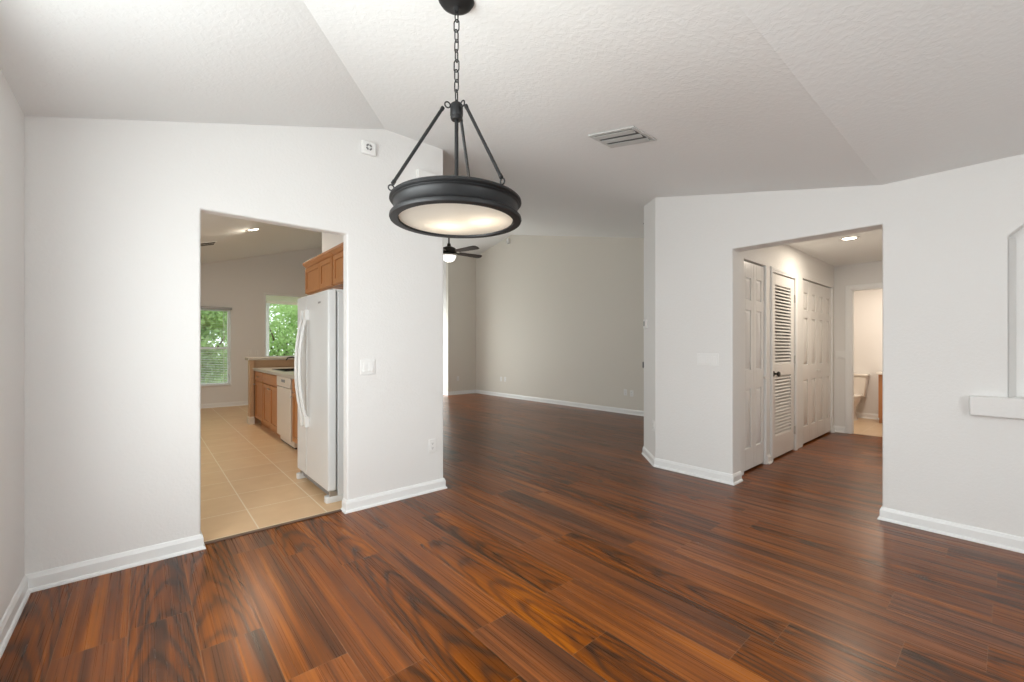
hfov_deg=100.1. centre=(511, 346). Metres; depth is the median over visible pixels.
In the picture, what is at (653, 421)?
wall outlet
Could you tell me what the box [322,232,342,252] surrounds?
wall
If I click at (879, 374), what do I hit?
bathroom vanity
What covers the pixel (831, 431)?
trim
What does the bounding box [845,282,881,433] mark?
trim
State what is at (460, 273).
wall
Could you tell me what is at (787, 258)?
wall
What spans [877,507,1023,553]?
baseboard
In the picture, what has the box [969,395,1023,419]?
trim
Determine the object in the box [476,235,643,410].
wall
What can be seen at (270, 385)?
base cabinet
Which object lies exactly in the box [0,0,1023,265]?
ceiling
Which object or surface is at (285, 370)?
basin
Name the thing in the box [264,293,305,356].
window
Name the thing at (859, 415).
baseboard
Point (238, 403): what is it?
baseboard
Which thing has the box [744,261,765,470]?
door
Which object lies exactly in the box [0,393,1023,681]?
floor
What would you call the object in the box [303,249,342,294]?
upper cabinet
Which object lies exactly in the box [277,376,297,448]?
dishwasher
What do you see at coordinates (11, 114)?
wall
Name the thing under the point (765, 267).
trim
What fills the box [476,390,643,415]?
baseboard
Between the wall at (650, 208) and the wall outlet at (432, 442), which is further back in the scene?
the wall at (650, 208)
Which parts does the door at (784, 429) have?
knob, louver panel, louver panel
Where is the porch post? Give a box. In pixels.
[266,303,269,355]
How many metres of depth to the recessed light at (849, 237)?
4.68 m
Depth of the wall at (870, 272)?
6.26 m
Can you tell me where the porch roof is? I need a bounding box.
[266,295,299,304]
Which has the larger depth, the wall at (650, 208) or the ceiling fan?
the ceiling fan
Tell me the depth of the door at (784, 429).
4.96 m
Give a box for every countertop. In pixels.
[253,367,297,378]
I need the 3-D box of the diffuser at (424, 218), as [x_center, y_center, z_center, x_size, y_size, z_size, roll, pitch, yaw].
[-0.214,-0.489,1.650,0.432,0.004,0.432,0,0,-41]
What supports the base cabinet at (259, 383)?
on the floor
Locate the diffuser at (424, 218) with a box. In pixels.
[399,203,512,234]
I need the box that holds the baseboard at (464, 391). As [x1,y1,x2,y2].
[443,390,475,394]
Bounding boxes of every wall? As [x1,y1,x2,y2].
[0,69,23,620]
[24,115,442,574]
[201,247,321,403]
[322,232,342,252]
[443,260,445,390]
[446,254,475,391]
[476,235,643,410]
[644,198,655,457]
[656,154,1023,536]
[740,244,833,474]
[834,261,881,426]
[854,289,881,413]
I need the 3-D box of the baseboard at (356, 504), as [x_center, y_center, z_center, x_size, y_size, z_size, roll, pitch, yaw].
[-1.905,1.204,4.656,0.894,0.092,3.054,0,0,-41]
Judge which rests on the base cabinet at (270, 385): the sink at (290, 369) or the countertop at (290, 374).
the countertop at (290, 374)
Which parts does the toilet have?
bowl, seat lid, tank, tank lid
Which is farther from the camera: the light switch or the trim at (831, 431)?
the trim at (831, 431)
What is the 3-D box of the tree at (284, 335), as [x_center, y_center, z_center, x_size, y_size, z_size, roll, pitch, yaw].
[-9.532,-0.352,17.074,4.865,4.919,5.563,0,0,-17]
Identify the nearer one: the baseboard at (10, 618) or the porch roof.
the baseboard at (10, 618)
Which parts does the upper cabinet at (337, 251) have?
crown moulding, door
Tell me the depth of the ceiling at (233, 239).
7.47 m
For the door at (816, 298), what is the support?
in the wall at (787, 258)
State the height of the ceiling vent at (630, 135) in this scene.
0.091 m
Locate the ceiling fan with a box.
[443,238,481,261]
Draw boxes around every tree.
[201,310,226,382]
[208,304,297,382]
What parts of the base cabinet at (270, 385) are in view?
door, false drawer, door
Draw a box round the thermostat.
[643,319,647,328]
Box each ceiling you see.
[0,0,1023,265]
[201,212,321,263]
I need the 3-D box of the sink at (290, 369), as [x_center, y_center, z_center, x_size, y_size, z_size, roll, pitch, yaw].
[-3.224,0.353,6.294,0.390,0.042,0.770,0,0,-41]
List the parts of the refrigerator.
handle, door, handle, door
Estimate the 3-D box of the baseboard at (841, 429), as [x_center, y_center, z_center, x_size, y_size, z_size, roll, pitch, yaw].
[4.763,1.204,6.245,0.095,0.092,0.131,0,0,-41]
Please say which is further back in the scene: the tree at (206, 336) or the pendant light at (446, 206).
the tree at (206, 336)
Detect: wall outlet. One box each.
[429,439,435,452]
[652,420,654,431]
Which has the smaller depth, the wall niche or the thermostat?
the wall niche
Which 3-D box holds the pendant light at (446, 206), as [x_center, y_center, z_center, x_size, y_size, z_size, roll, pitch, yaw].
[-0.212,-0.917,1.648,0.501,0.874,0.507,0,0,-41]
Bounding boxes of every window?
[201,309,231,386]
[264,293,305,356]
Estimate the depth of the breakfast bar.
6.98 m
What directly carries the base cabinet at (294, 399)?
on the floor
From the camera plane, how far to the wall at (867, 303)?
7.47 m
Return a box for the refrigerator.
[294,289,342,503]
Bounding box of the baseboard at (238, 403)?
[201,401,247,408]
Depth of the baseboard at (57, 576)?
2.38 m
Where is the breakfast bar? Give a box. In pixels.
[245,357,293,424]
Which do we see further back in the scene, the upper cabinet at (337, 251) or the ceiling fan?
the ceiling fan
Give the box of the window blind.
[201,306,231,385]
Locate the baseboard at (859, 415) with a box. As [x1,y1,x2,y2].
[856,412,878,419]
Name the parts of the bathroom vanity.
door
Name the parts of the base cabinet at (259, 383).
drawer, door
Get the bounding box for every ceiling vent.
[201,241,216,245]
[588,126,656,147]
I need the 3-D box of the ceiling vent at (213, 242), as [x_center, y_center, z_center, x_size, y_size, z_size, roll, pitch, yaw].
[-4.926,-1.639,6.842,0.327,0.101,0.300,0,0,-41]
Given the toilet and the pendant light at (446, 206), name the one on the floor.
the toilet
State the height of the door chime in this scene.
0.212 m
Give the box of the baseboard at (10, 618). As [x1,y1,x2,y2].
[0,575,30,658]
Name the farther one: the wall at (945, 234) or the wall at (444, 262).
the wall at (444, 262)
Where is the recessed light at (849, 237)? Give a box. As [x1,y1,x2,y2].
[839,236,859,240]
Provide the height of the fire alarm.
0.100 m
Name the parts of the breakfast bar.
post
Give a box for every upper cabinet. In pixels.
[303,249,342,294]
[330,242,342,286]
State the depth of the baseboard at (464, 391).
11.28 m
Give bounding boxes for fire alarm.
[361,140,375,156]
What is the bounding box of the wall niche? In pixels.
[1008,227,1023,396]
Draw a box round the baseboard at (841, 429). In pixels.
[833,425,844,432]
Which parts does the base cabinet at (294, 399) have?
drawer, door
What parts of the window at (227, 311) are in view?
sill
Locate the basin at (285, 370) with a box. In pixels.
[277,369,297,371]
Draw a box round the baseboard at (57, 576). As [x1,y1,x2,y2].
[25,532,205,592]
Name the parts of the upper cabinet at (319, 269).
door, crown moulding, door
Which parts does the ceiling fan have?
lamp shade, blade, blade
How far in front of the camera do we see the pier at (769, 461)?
4.59 m
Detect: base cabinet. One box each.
[253,371,268,428]
[263,373,279,435]
[290,379,297,443]
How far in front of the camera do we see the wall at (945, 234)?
3.01 m
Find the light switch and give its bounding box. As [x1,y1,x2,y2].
[361,360,374,374]
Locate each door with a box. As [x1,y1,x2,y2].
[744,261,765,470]
[773,273,795,458]
[803,280,830,443]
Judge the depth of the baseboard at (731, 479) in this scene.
4.15 m
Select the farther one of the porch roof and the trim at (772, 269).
the porch roof
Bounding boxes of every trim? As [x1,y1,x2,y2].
[204,509,341,544]
[761,266,766,463]
[770,266,797,461]
[829,288,832,432]
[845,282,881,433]
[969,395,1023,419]
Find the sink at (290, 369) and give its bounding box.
[273,368,297,371]
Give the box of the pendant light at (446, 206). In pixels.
[388,0,521,237]
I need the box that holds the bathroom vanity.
[876,371,881,422]
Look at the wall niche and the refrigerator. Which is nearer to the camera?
the wall niche
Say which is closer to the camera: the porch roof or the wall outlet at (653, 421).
the wall outlet at (653, 421)
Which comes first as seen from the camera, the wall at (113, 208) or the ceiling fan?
the wall at (113, 208)
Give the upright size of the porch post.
2.490 m
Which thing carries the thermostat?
attached to the wall at (650, 208)
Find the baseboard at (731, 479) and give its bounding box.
[641,446,742,485]
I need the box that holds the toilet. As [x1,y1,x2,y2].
[854,373,869,420]
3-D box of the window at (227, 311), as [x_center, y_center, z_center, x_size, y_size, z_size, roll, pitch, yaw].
[-6.270,0.004,8.786,0.875,1.607,0.110,0,0,-41]
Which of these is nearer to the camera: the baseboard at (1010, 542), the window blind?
the baseboard at (1010, 542)
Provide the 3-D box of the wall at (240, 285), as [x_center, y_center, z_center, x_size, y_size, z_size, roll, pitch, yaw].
[-6.148,-0.654,8.916,5.090,3.809,0.100,0,0,-41]
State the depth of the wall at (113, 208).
2.54 m
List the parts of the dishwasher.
control panel, door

